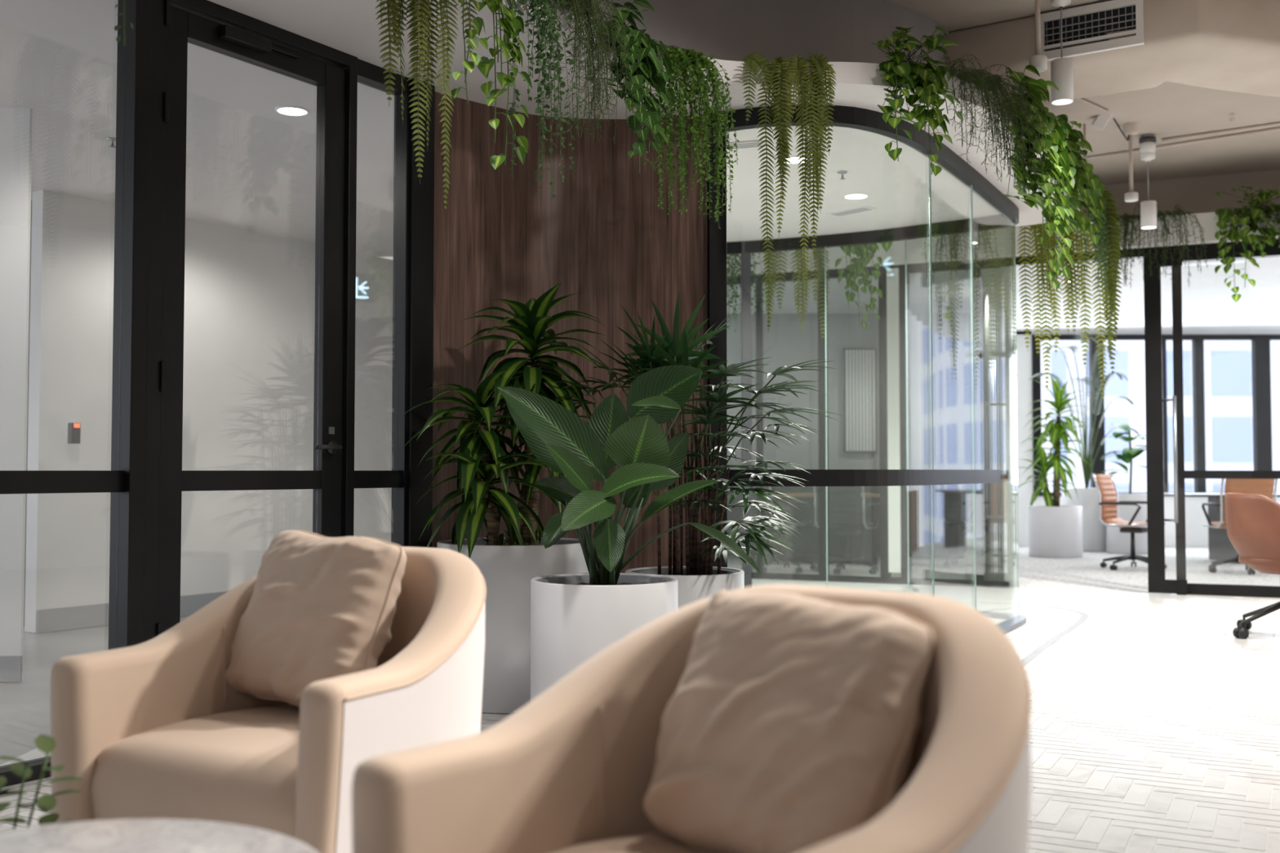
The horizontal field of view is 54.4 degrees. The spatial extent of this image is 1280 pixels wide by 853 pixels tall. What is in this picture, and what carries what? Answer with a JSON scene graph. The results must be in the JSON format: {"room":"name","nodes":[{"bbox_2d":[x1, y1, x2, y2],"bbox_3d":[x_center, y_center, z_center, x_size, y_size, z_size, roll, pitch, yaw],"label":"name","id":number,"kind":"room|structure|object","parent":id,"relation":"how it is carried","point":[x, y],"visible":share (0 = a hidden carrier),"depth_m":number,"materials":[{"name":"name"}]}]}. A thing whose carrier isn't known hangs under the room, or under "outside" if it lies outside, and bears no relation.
{"room":"office lounge","nodes":[
{"label":"office lounge","id":0,"kind":"room"},
{"bbox_2d":[0,107,32,680],"bbox_3d":[-4.972,-0.164,5.972,4.056,2.750,0.025,0,-2,0],"label":"wall","id":1,"kind":"structure","parent":0,"point":[15,123],"depth_m":5.97,"materials":[{"name":"white paint"}]},
{"bbox_2d":[0,655,22,681],"bbox_3d":[-4.967,1.150,5.903,4.066,0.120,0.020,0,-2,0],"label":"baseboard","id":2,"kind":"structure","parent":1,"relation":"attached to","point":[11,666],"depth_m":5.89,"materials":[{"name":"grey"}]},
{"bbox_2d":[23,200,31,626],"bbox_3d":[-4.140,-0.090,8.058,0.720,2.750,0.100,0,-2,0],"label":"wall","id":3,"kind":"structure","parent":0,"point":[31,200],"depth_m":8.01,"materials":[{"name":"white paint"}]},
{"bbox_2d":[24,189,393,633],"bbox_3d":[-2.144,-0.012,10.259,0.120,2.750,5.998,-1,-2,33],"label":"wall","id":4,"kind":"structure","parent":0,"point":[248,375],"depth_m":8.77,"materials":[{"name":"white paint"}]},
{"bbox_2d":[67,422,80,444],"bbox_3d":[-3.517,0.042,7.739,0.055,0.130,0.060,-1,-2,33],"label":"card reader","id":5,"kind":"object","parent":4,"relation":"attached to","point":[73,428],"visible":1,"depth_m":7.72,"materials":[{"name":"grey"}]},
{"bbox_2d":[35,591,228,633],"bbox_3d":[-2.086,1.291,10.175,0.020,0.140,5.998,-1,-2,33],"label":"baseboard","id":6,"kind":"structure","parent":4,"relation":"attached to","point":[54,620],"depth_m":7.92,"materials":[{"name":"grey"}]},
{"bbox_2d":[436,537,588,714],"bbox_3d":[-0.552,0.849,5.453,0.670,0.690,0.670,0,-2,0],"label":"pot","id":7,"kind":"object","parent":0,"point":[508,566],"depth_m":5.13,"materials":[{"name":"grey ceramic"}]},
{"bbox_2d":[0,0,1079,257],"bbox_3d":[-2.505,-1.689,3.177,10.990,0.100,14.170,0,-2,0],"label":"ceiling","id":8,"kind":"structure","parent":0,"point":[251,166],"depth_m":6.36,"materials":[{"name":"paint"}]},
{"bbox_2d":[114,0,133,45],"bbox_3d":[-1.457,-1.386,3.435,0.213,0.714,0.072,-2,-3,41],"label":"vine","id":9,"kind":"object","parent":8,"relation":"hanging from","point":[117,27],"visible":1,"depth_m":3.37,"materials":[{"name":"green plant"}]},
{"bbox_2d":[275,105,309,115],"bbox_3d":[-1.690,-1.533,6.049,0.164,0.007,0.164,0,-2,0],"label":"recessed light","id":10,"kind":"object","parent":8,"relation":"in","point":[289,110],"visible":1,"depth_m":6.04,"materials":[{"name":"white plastic"}]},
{"bbox_2d":[277,107,306,115],"bbox_3d":[-1.690,-1.533,6.049,0.140,0.001,0.140,0,-2,0],"label":"diffuser","id":11,"kind":"object","parent":10,"relation":"attached to","point":[290,111],"depth_m":6.05,"materials":[{"name":"plastic"}]},
{"bbox_2d":[378,0,425,74],"bbox_3d":[-0.929,-1.471,4.035,0.298,0.628,0.513,-2,-3,44],"label":"hanging plant","id":12,"kind":"object","parent":8,"relation":"hanging from","point":[388,15],"visible":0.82,"depth_m":4.06,"materials":[{"name":"plant"}]},
{"bbox_2d":[374,0,478,209],"bbox_3d":[-0.759,-1.212,4.207,0.287,1.031,0.441,-2,-3,44],"label":"hanging fern","id":13,"kind":"object","parent":8,"relation":"hanging from","point":[424,21],"visible":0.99,"depth_m":4.12,"materials":[{"name":"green plant"}]},
{"bbox_2d":[444,0,532,169],"bbox_3d":[-0.598,-1.357,4.426,0.294,0.917,0.380,-2,-3,38],"label":"pothos","id":14,"kind":"object","parent":8,"relation":"hanging from","point":[510,24],"visible":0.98,"depth_m":4.39,"materials":[{"name":"green plant"}]},
{"bbox_2d":[507,0,582,199],"bbox_3d":[-0.417,-1.267,4.662,0.275,0.867,0.376,-2,-3,45],"label":"vine","id":15,"kind":"object","parent":8,"relation":"hanging from","point":[541,24],"visible":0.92,"depth_m":4.60,"materials":[{"name":"green plant"}]},
{"bbox_2d":[524,0,637,143],"bbox_3d":[-0.217,-1.444,4.849,0.376,0.688,0.432,0,-2,9],"label":"hanging plant","id":16,"kind":"object","parent":8,"relation":"hanging from","point":[580,8],"visible":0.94,"depth_m":4.80,"materials":[{"name":"green plant"}]},
{"bbox_2d":[599,0,675,173],"bbox_3d":[-0.027,-1.405,5.122,0.314,0.768,0.314,-1,-2,36],"label":"vine","id":17,"kind":"object","parent":8,"relation":"hanging from","point":[643,48],"visible":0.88,"depth_m":5.08,"materials":[{"name":"green plant"}]},
{"bbox_2d":[642,44,739,229],"bbox_3d":[0.195,-1.267,5.418,0.511,0.817,0.295,1,-2,-31],"label":"hanging plant","id":18,"kind":"object","parent":8,"relation":"hanging from","point":[678,56],"visible":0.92,"depth_m":5.36,"materials":[{"name":"green plant"}]},
{"bbox_2d":[726,253,764,331],"bbox_3d":[0.739,-1.134,9.947,0.485,0.770,0.294,-1,-2,18],"label":"hanging maidenhair","id":19,"kind":"object","parent":8,"relation":"hanging from","point":[731,284],"visible":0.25,"depth_m":10.00,"materials":[{"name":"green plant"}]},
{"bbox_2d":[726,139,765,150],"bbox_3d":[0.558,-1.510,6.675,0.224,0.010,0.120,-1,-2,17],"label":"ceiling vent","id":20,"kind":"object","parent":8,"relation":"in","point":[748,144],"visible":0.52,"depth_m":6.64,"materials":[{"name":"white plastic"}]},
{"bbox_2d":[742,53,780,124],"bbox_3d":[0.537,-1.500,5.563,0.179,0.362,0.239,0,-2,0],"label":"hanging fern","id":21,"kind":"object","parent":8,"relation":"hanging from","point":[754,63],"visible":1,"depth_m":5.49,"materials":[{"name":"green plant"}]},
{"bbox_2d":[783,155,804,164],"bbox_3d":[0.869,-1.500,7.001,0.164,0.007,0.164,0,-2,0],"label":"recessed light","id":22,"kind":"object","parent":8,"relation":"in","point":[793,159],"visible":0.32,"depth_m":6.99,"materials":[{"name":"white plastic"}]},
{"bbox_2d":[786,157,804,163],"bbox_3d":[0.869,-1.499,7.001,0.140,0.001,0.140,0,-2,0],"label":"diffuser","id":23,"kind":"object","parent":22,"relation":"attached to","point":[793,160],"depth_m":7.01,"materials":[{"name":"plastic"}]},
{"bbox_2d":[756,53,835,328],"bbox_3d":[0.685,-1.042,5.537,0.342,1.268,0.275,0,-2,3],"label":"hanging fern","id":24,"kind":"object","parent":8,"relation":"hanging from","point":[815,124],"visible":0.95,"depth_m":5.46,"materials":[{"name":"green plant"}]},
{"bbox_2d":[762,247,830,337],"bbox_3d":[1.210,-1.103,9.805,0.547,0.867,0.272,-1,-2,22],"label":"hanging fern","id":25,"kind":"object","parent":8,"relation":"hanging from","point":[820,264],"visible":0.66,"depth_m":9.88,"materials":[{"name":"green plant"}]},
{"bbox_2d":[787,51,835,117],"bbox_3d":[0.781,-1.506,5.553,0.207,0.352,0.241,-1,-2,21],"label":"hanging fern","id":26,"kind":"object","parent":8,"relation":"hanging from","point":[817,65],"visible":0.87,"depth_m":5.48,"materials":[{"name":"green plant"}]},
{"bbox_2d":[826,205,876,216],"bbox_3d":[1.423,-1.449,8.380,0.120,0.010,0.326,2,-3,-41],"label":"ceiling vent","id":27,"kind":"object","parent":8,"relation":"in","point":[863,208],"visible":1,"depth_m":8.36,"materials":[{"name":"white plastic"}]},
{"bbox_2d":[843,192,869,199],"bbox_3d":[1.377,-1.467,7.930,0.164,0.007,0.164,0,-2,0],"label":"recessed light","id":28,"kind":"object","parent":8,"relation":"in","point":[856,195],"visible":1,"depth_m":7.93,"materials":[{"name":"white plastic"}]},
{"bbox_2d":[844,194,866,199],"bbox_3d":[1.377,-1.466,7.930,0.140,0.001,0.140,0,-2,0],"label":"diffuser","id":29,"kind":"object","parent":28,"relation":"attached to","point":[855,196],"depth_m":7.93,"materials":[{"name":"plastic"}]},
{"bbox_2d":[835,241,892,330],"bbox_3d":[1.731,-1.192,9.594,0.491,0.880,0.306,-1,-2,20],"label":"pothos","id":30,"kind":"object","parent":8,"relation":"hanging from","point":[858,267],"visible":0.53,"depth_m":9.68,"materials":[{"name":"green plant"}]},
{"bbox_2d":[871,26,963,176],"bbox_3d":[1.232,-1.457,5.592,0.411,0.718,0.281,1,-2,-21],"label":"pothos","id":31,"kind":"object","parent":8,"relation":"hanging from","point":[930,80],"visible":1,"depth_m":5.56,"materials":[{"name":"green plant"}]},
{"bbox_2d":[922,230,1002,280],"bbox_3d":[2.360,-1.349,9.208,0.595,0.542,0.330,-1,-2,29],"label":"moss","id":32,"kind":"object","parent":8,"relation":"hanging from","point":[953,243],"visible":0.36,"depth_m":9.25,"materials":[{"name":"plant"}]},
{"bbox_2d":[901,53,1051,184],"bbox_3d":[1.584,-1.435,5.797,0.715,0.603,0.378,2,-3,-43],"label":"hanging plant","id":33,"kind":"object","parent":8,"relation":"hanging from","point":[990,84],"visible":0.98,"depth_m":5.79,"materials":[{"name":"green plant"}]},
{"bbox_2d":[1001,64,1075,290],"bbox_3d":[2.003,-1.227,6.251,0.310,1.124,0.515,-1,-2,35],"label":"pothos","id":34,"kind":"object","parent":8,"relation":"hanging from","point":[1055,166],"visible":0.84,"depth_m":6.18,"materials":[{"name":"green plant"}]},
{"bbox_2d":[1017,208,1106,404],"bbox_3d":[2.968,-0.856,8.833,0.298,1.415,0.676,2,-3,-43],"label":"hanging fern","id":35,"kind":"object","parent":8,"relation":"hanging from","point":[1051,241],"visible":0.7,"depth_m":8.91,"materials":[{"name":"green plant"}]},
{"bbox_2d":[1053,114,1106,244],"bbox_3d":[2.585,-1.439,7.348,0.291,0.705,0.570,-1,-2,26],"label":"pothos","id":36,"kind":"object","parent":8,"relation":"hanging from","point":[1086,182],"visible":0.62,"depth_m":7.23,"materials":[{"name":"green plant"}]},
{"bbox_2d":[1079,191,1111,297],"bbox_3d":[2.854,-1.205,7.929,0.278,0.768,0.506,-1,-2,23],"label":"vine","id":37,"kind":"object","parent":8,"relation":"hanging from","point":[1102,234],"visible":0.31,"depth_m":7.80,"materials":[{"name":"green plant"}]},
{"bbox_2d":[1080,187,1123,378],"bbox_3d":[3.007,-0.956,8.157,0.291,1.269,0.493,-1,-2,20],"label":"hanging fern","id":38,"kind":"object","parent":8,"relation":"hanging from","point":[1113,252],"visible":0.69,"depth_m":7.97,"materials":[{"name":"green plant"}]},
{"bbox_2d":[431,91,708,573],"bbox_3d":[-0.372,-0.163,6.005,1.408,2.750,0.296,1,-2,-17],"label":"wall","id":39,"kind":"structure","parent":0,"point":[604,235],"depth_m":6.11,"materials":[{"name":"brown wood"}]},
{"bbox_2d":[0,0,435,787],"bbox_3d":[-2.732,-0.272,2.926,0.110,2.750,6.468,-1,-2,33],"label":"door frame","id":40,"kind":"structure","parent":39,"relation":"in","point":[132,482],"depth_m":4.42,"materials":[{"name":"black metal"}]},
{"bbox_2d":[155,0,345,636],"bbox_3d":[-1.475,-0.190,4.810,0.127,2.700,0.897,-1,-2,33],"label":"door","id":41,"kind":"structure","parent":40,"relation":"attached to","point":[183,27],"depth_m":4.75,"materials":[{"name":"black metal"}]},
{"bbox_2d":[530,573,678,701],"bbox_3d":[-0.131,0.863,4.592,0.544,0.600,0.544,0,-2,0],"label":"pot","id":42,"kind":"object","parent":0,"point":[576,617],"depth_m":4.37,"materials":[{"name":"grey ceramic"}]},
{"bbox_2d":[0,546,1279,852],"bbox_3d":[1.000,1.286,6.609,18.000,0.098,21.700,0,-2,0],"label":"floor","id":43,"kind":"structure","parent":0,"point":[1155,727],"depth_m":5.41,"materials":[{"name":"white tile"}]},
{"bbox_2d":[0,734,83,828],"bbox_3d":[-1.209,0.842,2.372,0.282,0.486,0.200,0,-2,0],"label":"potted herb","id":44,"kind":"object","parent":43,"relation":"on","point":[46,744],"visible":0.73,"depth_m":2.38,"materials":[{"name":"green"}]},
{"bbox_2d":[0,818,317,852],"bbox_3d":[-0.777,0.832,1.601,0.740,0.450,0.740,0,-2,0],"label":"coffee table","id":45,"kind":"object","parent":43,"relation":"on","point":[128,835],"visible":1,"depth_m":1.86,"materials":[{"name":"grey stone"}]},
{"bbox_2d":[50,546,486,852],"bbox_3d":[-0.759,0.696,2.826,0.817,0.810,0.749,-1,-2,27],"label":"armchair","id":46,"kind":"object","parent":43,"relation":"on","point":[154,728],"visible":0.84,"depth_m":2.64,"materials":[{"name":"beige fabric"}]},
{"bbox_2d":[224,529,406,706],"bbox_3d":[-0.775,0.454,2.964,0.453,0.403,0.262,-1,-2,34],"label":"cushion","id":47,"kind":"object","parent":46,"relation":"on","point":[320,607],"visible":0.91,"depth_m":2.87,"materials":[{"name":"beige fabric"}]},
{"bbox_2d":[400,282,617,714],"bbox_3d":[-0.576,0.291,5.404,0.943,1.802,0.782,1,-2,-21],"label":"dracaena","id":48,"kind":"object","parent":43,"relation":"on","point":[508,565],"visible":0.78,"depth_m":5.26,"materials":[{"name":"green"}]},
{"bbox_2d":[497,364,761,701],"bbox_3d":[-0.061,0.463,4.507,0.842,1.394,0.587,-2,-3,45],"label":"potted plant","id":49,"kind":"object","parent":43,"relation":"on","point":[576,617],"visible":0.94,"depth_m":4.49,"materials":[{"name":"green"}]},
{"bbox_2d":[351,584,1031,852],"bbox_3d":[0.129,0.657,1.750,0.817,0.810,0.749,-2,-3,42],"label":"armchair","id":50,"kind":"object","parent":43,"relation":"on","point":[571,771],"visible":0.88,"depth_m":1.80,"materials":[{"name":"beige fabric"}]},
{"bbox_2d":[644,590,934,852],"bbox_3d":[0.215,0.450,1.847,0.426,0.394,0.260,-2,-3,42],"label":"cushion","id":51,"kind":"object","parent":50,"relation":"on","point":[791,723],"visible":0.97,"depth_m":1.76,"materials":[{"name":"beige fabric"}]},
{"bbox_2d":[541,293,843,608],"bbox_3d":[0.183,0.317,5.299,1.288,1.742,0.792,-1,-2,35],"label":"palm","id":52,"kind":"object","parent":43,"relation":"on","point":[698,580],"visible":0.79,"depth_m":5.17,"materials":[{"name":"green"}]},
{"bbox_2d":[625,565,744,608],"bbox_3d":[0.188,0.895,5.222,0.500,0.580,0.500,0,-2,0],"label":"pot","id":53,"kind":"object","parent":52,"relation":"on","point":[695,583],"depth_m":5.04,"materials":[{"name":"grey ceramic"}]},
{"bbox_2d":[707,111,727,567],"bbox_3d":[0.378,-0.161,6.054,0.085,2.750,0.100,0,-2,0],"label":"post","id":54,"kind":"object","parent":43,"relation":"on","point":[717,237],"visible":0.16,"depth_m":6.02,"materials":[{"name":"black metal"}]},
{"bbox_2d":[751,486,816,573],"bbox_3d":[1.419,0.956,12.486,0.610,0.973,0.638,-1,-2,30],"label":"office chair","id":55,"kind":"object","parent":43,"relation":"on","point":[783,558],"visible":0.43,"depth_m":12.44,"materials":[{"name":"black plastic"}]},
{"bbox_2d":[751,493,879,564],"bbox_3d":[1.850,1.104,13.519,1.400,0.750,0.700,0,-2,0],"label":"office desk","id":56,"kind":"object","parent":43,"relation":"on","point":[869,535],"visible":0.36,"depth_m":13.24,"materials":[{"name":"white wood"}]},
{"bbox_2d":[727,484,958,555],"bbox_3d":[2.100,0.997,14.291,3.000,0.940,0.465,0,-2,0],"label":"storage cabinet","id":57,"kind":"object","parent":43,"relation":"on","point":[945,535],"visible":0.12,"depth_m":14.05,"materials":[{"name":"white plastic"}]},
{"bbox_2d":[813,486,879,574],"bbox_3d":[2.046,0.947,12.255,0.638,0.973,0.610,-1,-2,31],"label":"office chair","id":58,"kind":"object","parent":43,"relation":"on","point":[845,507],"visible":0.8,"depth_m":12.07,"materials":[{"name":"black plastic"}]},
{"bbox_2d":[937,484,989,567],"bbox_3d":[3.456,0.973,12.971,0.610,0.973,0.638,0,-2,-10],"label":"office chair","id":59,"kind":"object","parent":43,"relation":"on","point":[952,502],"visible":0.61,"depth_m":12.91,"materials":[{"name":"black plastic"}]},
{"bbox_2d":[964,532,973,580],"bbox_3d":[2.960,1.167,11.066,0.140,0.450,0.140,0,-2,0],"label":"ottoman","id":60,"kind":"object","parent":43,"relation":"on","point":[969,537],"visible":0.54,"depth_m":11.02,"materials":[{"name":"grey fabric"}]},
{"bbox_2d":[983,533,1002,581],"bbox_3d":[3.115,1.164,10.966,0.200,0.450,0.200,0,-2,0],"label":"ottoman","id":61,"kind":"object","parent":43,"relation":"on","point":[993,542],"visible":0.8,"depth_m":10.88,"materials":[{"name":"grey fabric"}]},
{"bbox_2d":[979,602,1088,666],"bbox_3d":[2.568,1.277,7.798,0.698,0.002,3.216,0,-2,12],"label":"floor strip","id":62,"kind":"object","parent":43,"relation":"on","point":[1084,616],"visible":0.94,"depth_m":7.62,"materials":[{"name":"grey"}]},
{"bbox_2d":[1015,373,1093,557],"bbox_3d":[4.857,0.446,14.642,0.968,2.145,0.846,-1,-2,35],"label":"dracaena","id":63,"kind":"object","parent":43,"relation":"on","point":[1055,530],"visible":0.98,"depth_m":14.45,"materials":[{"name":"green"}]},
{"bbox_2d":[1028,505,1083,557],"bbox_3d":[4.863,1.223,14.566,0.600,0.586,0.600,0,-2,0],"label":"pot","id":64,"kind":"object","parent":63,"relation":"on","point":[1054,531],"depth_m":14.31,"materials":[{"name":"grey"}]},
{"bbox_2d":[1029,332,1139,551],"bbox_3d":[5.575,0.184,15.642,1.311,2.739,0.845,0,-2,-9],"label":"potted palm","id":65,"kind":"object","parent":43,"relation":"on","point":[1094,531],"visible":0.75,"depth_m":15.53,"materials":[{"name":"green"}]},
{"bbox_2d":[1061,488,1106,551],"bbox_3d":[5.628,1.165,15.669,0.600,0.780,0.600,0,-2,0],"label":"pot","id":66,"kind":"object","parent":65,"relation":"on","point":[1094,531],"depth_m":15.38,"materials":[{"name":"grey"}]},
{"bbox_2d":[1100,423,1147,554],"bbox_3d":[5.980,0.748,15.189,0.633,1.581,0.668,0,-2,0],"label":"fig","id":67,"kind":"object","parent":43,"relation":"on","point":[1117,542],"visible":0.67,"depth_m":14.98,"materials":[{"name":"grey"}]},
{"bbox_2d":[1106,493,1147,554],"bbox_3d":[5.978,1.178,15.168,0.560,0.720,0.560,0,-2,0],"label":"pot","id":68,"kind":"object","parent":67,"relation":"on","point":[1117,542],"depth_m":14.92,"materials":[{"name":"grey"}]},
{"bbox_2d":[1092,473,1167,570],"bbox_3d":[4.998,0.963,12.689,0.610,0.973,0.638,-2,-3,40],"label":"office chair","id":69,"kind":"object","parent":43,"relation":"on","point":[1108,503],"visible":0.87,"depth_m":12.66,"materials":[{"name":"orange leather"}]},
{"bbox_2d":[1164,493,1279,564],"bbox_3d":[7.573,1.114,13.719,3.500,0.745,1.100,0,-2,0],"label":"meeting table","id":70,"kind":"object","parent":43,"relation":"on","point":[1220,546],"visible":0.51,"depth_m":13.82,"materials":[{"name":"grey"}]},
{"bbox_2d":[1201,478,1278,574],"bbox_3d":[5.903,0.947,12.252,0.638,0.973,0.610,0,-2,5],"label":"office chair","id":71,"kind":"object","parent":43,"relation":"on","point":[1264,487],"visible":0.35,"depth_m":12.02,"materials":[{"name":"orange leather"}]},
{"bbox_2d":[1224,493,1279,639],"bbox_3d":[3.896,0.837,7.525,0.645,0.860,0.653,-1,-2,15],"label":"tub chair","id":72,"kind":"object","parent":43,"relation":"on","point":[1252,520],"visible":1,"depth_m":7.40,"materials":[{"name":"brown leather"}]},
{"bbox_2d":[591,0,945,66],"bbox_3d":[-1.990,-2.067,3.097,5.246,0.650,13.533,-1,-2,14],"label":"wall","id":73,"kind":"structure","parent":0,"point":[841,30],"depth_m":6.41,"materials":[{"name":"grey paint"}]},
{"bbox_2d":[381,0,1279,259],"bbox_3d":[1.000,-2.309,6.836,20.000,0.100,22.500,0,-2,0],"label":"ceiling","id":74,"kind":"structure","parent":0,"point":[1168,109],"depth_m":8.83,"materials":[{"name":"beige paint"}]},
{"bbox_2d":[1029,0,1047,72],"bbox_3d":[2.038,-2.049,6.377,0.110,0.453,0.110,0,-2,0],"label":"pendant light","id":75,"kind":"object","parent":74,"relation":"hanging from","point":[1039,61],"visible":0.92,"depth_m":6.36,"materials":[{"name":"metal"}]},
{"bbox_2d":[1050,0,1073,105],"bbox_3d":[2.227,-1.990,6.574,0.112,0.558,0.112,0,-2,0],"label":"pendant lamp","id":76,"kind":"object","parent":74,"relation":"hanging from","point":[1061,68],"visible":0.98,"depth_m":6.53,"materials":[{"name":"white plastic"}]},
{"bbox_2d":[1075,97,1108,112],"bbox_3d":[2.632,-2.202,8.025,1.691,0.020,0.020,2,-3,-44],"label":"conduit","id":77,"kind":"object","parent":74,"relation":"attached to","point":[1082,100],"visible":0.35,"depth_m":8.45,"materials":[{"name":"metal"}]},
{"bbox_2d":[1090,114,1111,129],"bbox_3d":[3.258,-2.183,8.784,0.135,0.188,0.111,0,-2,0],"label":"spotlight","id":78,"kind":"object","parent":74,"relation":"attached to","point":[1100,122],"visible":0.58,"depth_m":8.75,"materials":[{"name":"white plastic"}]},
{"bbox_2d":[944,0,1279,103],"bbox_3d":[4.611,-2.058,7.380,6.125,0.404,1.419,0,-2,-9],"label":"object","id":79,"kind":"structure","parent":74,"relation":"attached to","point":[1225,45],"depth_m":6.67,"materials":[{"name":"white paint"}]},
{"bbox_2d":[1040,0,1144,61],"bbox_3d":[2.405,-2.123,6.656,0.544,0.255,0.040,-1,-2,32],"label":"air vent","id":80,"kind":"object","parent":79,"relation":"attached to","point":[1085,28],"visible":0.93,"depth_m":6.64,"materials":[{"name":"white plastic"}]},
{"bbox_2d":[1122,121,1138,202],"bbox_3d":[3.539,-1.904,8.973,0.110,0.559,0.110,0,-2,0],"label":"pendant lamp","id":81,"kind":"object","parent":74,"relation":"hanging from","point":[1131,128],"visible":0.99,"depth_m":8.96,"materials":[{"name":"metal"}]},
{"bbox_2d":[1138,133,1156,229],"bbox_3d":[3.785,-1.825,9.270,0.120,0.696,0.120,0,-2,0],"label":"pendant lamp","id":82,"kind":"object","parent":74,"relation":"hanging from","point":[1147,143],"visible":1,"depth_m":9.23,"materials":[{"name":"white plastic"}]},
{"bbox_2d":[1082,127,1279,159],"bbox_3d":[4.179,-2.153,9.421,1.686,0.024,0.024,-2,-3,38],"label":"conduit","id":83,"kind":"object","parent":74,"relation":"attached to","point":[1274,128],"visible":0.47,"depth_m":9.40,"materials":[{"name":"metal"}]},
{"bbox_2d":[1161,122,1279,142],"bbox_3d":[4.355,-2.165,9.079,1.031,0.024,0.024,-1,-2,34],"label":"conduit","id":84,"kind":"object","parent":74,"relation":"attached to","point":[1251,127],"visible":1,"depth_m":9.13,"materials":[{"name":"metal"}]},
{"bbox_2d":[726,313,973,555],"bbox_3d":[0.475,0.094,14.656,6.950,2.850,0.100,0,-2,0],"label":"wall","id":85,"kind":"structure","parent":0,"point":[784,343],"depth_m":14.62,"materials":[{"name":"grey paint"}]},
{"bbox_2d":[727,313,972,469],"bbox_3d":[1.450,0.092,14.596,4.900,2.850,0.020,0,-2,0],"label":"joint","id":86,"kind":"object","parent":85,"relation":"attached to","point":[810,384],"visible":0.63,"depth_m":14.61,"materials":[{"name":"grey"}]},
{"bbox_2d":[843,348,876,453],"bbox_3d":[2.574,-0.305,14.550,0.380,1.221,0.080,0,-2,0],"label":"wall panel","id":87,"kind":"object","parent":85,"relation":"in","point":[860,365],"depth_m":14.52,"materials":[{"name":"grey"}]},
{"bbox_2d":[726,104,1026,634],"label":"glass partition","id":88,"kind":"structure","parent":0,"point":[864,119],"depth_m":7.25,"materials":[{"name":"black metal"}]},
{"bbox_2d":[981,266,1017,587],"bbox_3d":[3.803,0.055,13.561,0.169,2.850,5.864,0,-2,13],"label":"wall","id":89,"kind":"structure","parent":0,"point":[997,343],"depth_m":10.96,"materials":[{"name":"white paint"}]},
{"bbox_2d":[726,257,1009,587],"bbox_3d":[1.767,-0.025,11.302,3.038,2.850,0.100,-1,-2,24],"label":"window frame","id":90,"kind":"structure","parent":89,"relation":"in","point":[891,279],"depth_m":11.05,"materials":[{"name":"black metal"}]},
{"bbox_2d":[726,256,1279,331],"bbox_3d":[3.500,-1.498,12.949,13.000,0.210,9.225,0,-2,0],"label":"wall","id":91,"kind":"structure","parent":0,"point":[1208,304],"depth_m":13.38,"materials":[{"name":"white paint"}]},
{"bbox_2d":[726,208,1279,275],"bbox_3d":[3.750,-1.579,10.355,10.418,0.230,0.120,-1,-2,24],"label":"fascia","id":92,"kind":"object","parent":91,"relation":"attached to","point":[895,255],"depth_m":10.65,"materials":[{"name":"white paint"}]},
{"bbox_2d":[1092,202,1208,288],"bbox_3d":[4.098,-1.440,10.020,0.874,0.746,0.350,-1,-2,24],"label":"moss","id":93,"kind":"object","parent":92,"relation":"hanging from","point":[1125,219],"visible":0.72,"depth_m":9.95,"materials":[{"name":"plant"}]},
{"bbox_2d":[1213,186,1279,302],"bbox_3d":[4.845,-1.419,9.651,0.727,0.930,0.321,-1,-2,24],"label":"pothos","id":94,"kind":"object","parent":92,"relation":"hanging from","point":[1227,215],"visible":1,"depth_m":9.69,"materials":[{"name":"green plant"}]},
{"bbox_2d":[1004,246,1171,266],"bbox_3d":[4.319,-1.445,10.203,2.559,0.090,0.080,-1,-2,24],"label":"header track","id":95,"kind":"object","parent":91,"relation":"attached to","point":[1009,261],"visible":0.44,"depth_m":10.41,"materials":[{"name":"black metal"}]},
{"bbox_2d":[1143,250,1254,594],"bbox_3d":[4.472,-0.042,9.976,0.775,2.770,0.119,-1,-2,24],"label":"door","id":96,"kind":"structure","parent":95,"relation":"attached to","point":[1157,582],"depth_m":10.11,"materials":[{"name":"black metal"}]},
{"bbox_2d":[1001,169,1279,228],"bbox_3d":[3.750,-1.889,11.086,10.418,0.440,0.100,-1,-2,24],"label":"wall","id":97,"kind":"structure","parent":0,"point":[1197,194],"depth_m":10.58,"materials":[{"name":"beige paint"}]},
{"bbox_2d":[1013,331,1279,546],"bbox_3d":[7.750,0.156,16.545,6.500,2.860,0.120,0,-2,0],"label":"wall","id":98,"kind":"structure","parent":0,"point":[1196,534],"depth_m":16.46,"materials":[{"name":"white paint"}]},
{"bbox_2d":[1031,334,1279,496],"bbox_3d":[7.741,-0.149,16.516,5.065,2.144,0.100,0,-2,0],"label":"window","id":99,"kind":"structure","parent":98,"relation":"in","point":[1260,344],"depth_m":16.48,"materials":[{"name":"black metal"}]},
{"bbox_2d":[1013,331,1279,334],"bbox_3d":[7.800,-1.246,16.595,6.400,0.054,0.120,0,-2,0],"label":"lintel","id":100,"kind":"object","parent":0,"point":[1017,332],"visible":0.44,"depth_m":16.53,"materials":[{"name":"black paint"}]},
{"bbox_2d":[1171,238,1279,598],"bbox_3d":[5.051,-0.067,9.825,1.536,2.830,0.100,-1,-2,24],"label":"window","id":101,"kind":"structure","parent":0,"point":[1211,253],"depth_m":10.06,"materials":[{"name":"black metal"}]},
{"label":"outside","id":102,"kind":"structure","parent":0,"visible":0},
{"bbox_3d":[15.000,6.116,28.601,50.000,0.200,22.400,0,-2,0],"label":"ground","id":103,"kind":"structure","parent":102,"visible":0},
{"bbox_2d":[1040,340,1052,492],"bbox_3d":[6.800,-1.008,28.038,3.600,14.000,4.030,0,-2,0],"label":"office building","id":104,"kind":"structure","parent":103,"relation":"on","point":[1045,395],"depth_m":26.04,"materials":[{"name":"white"}]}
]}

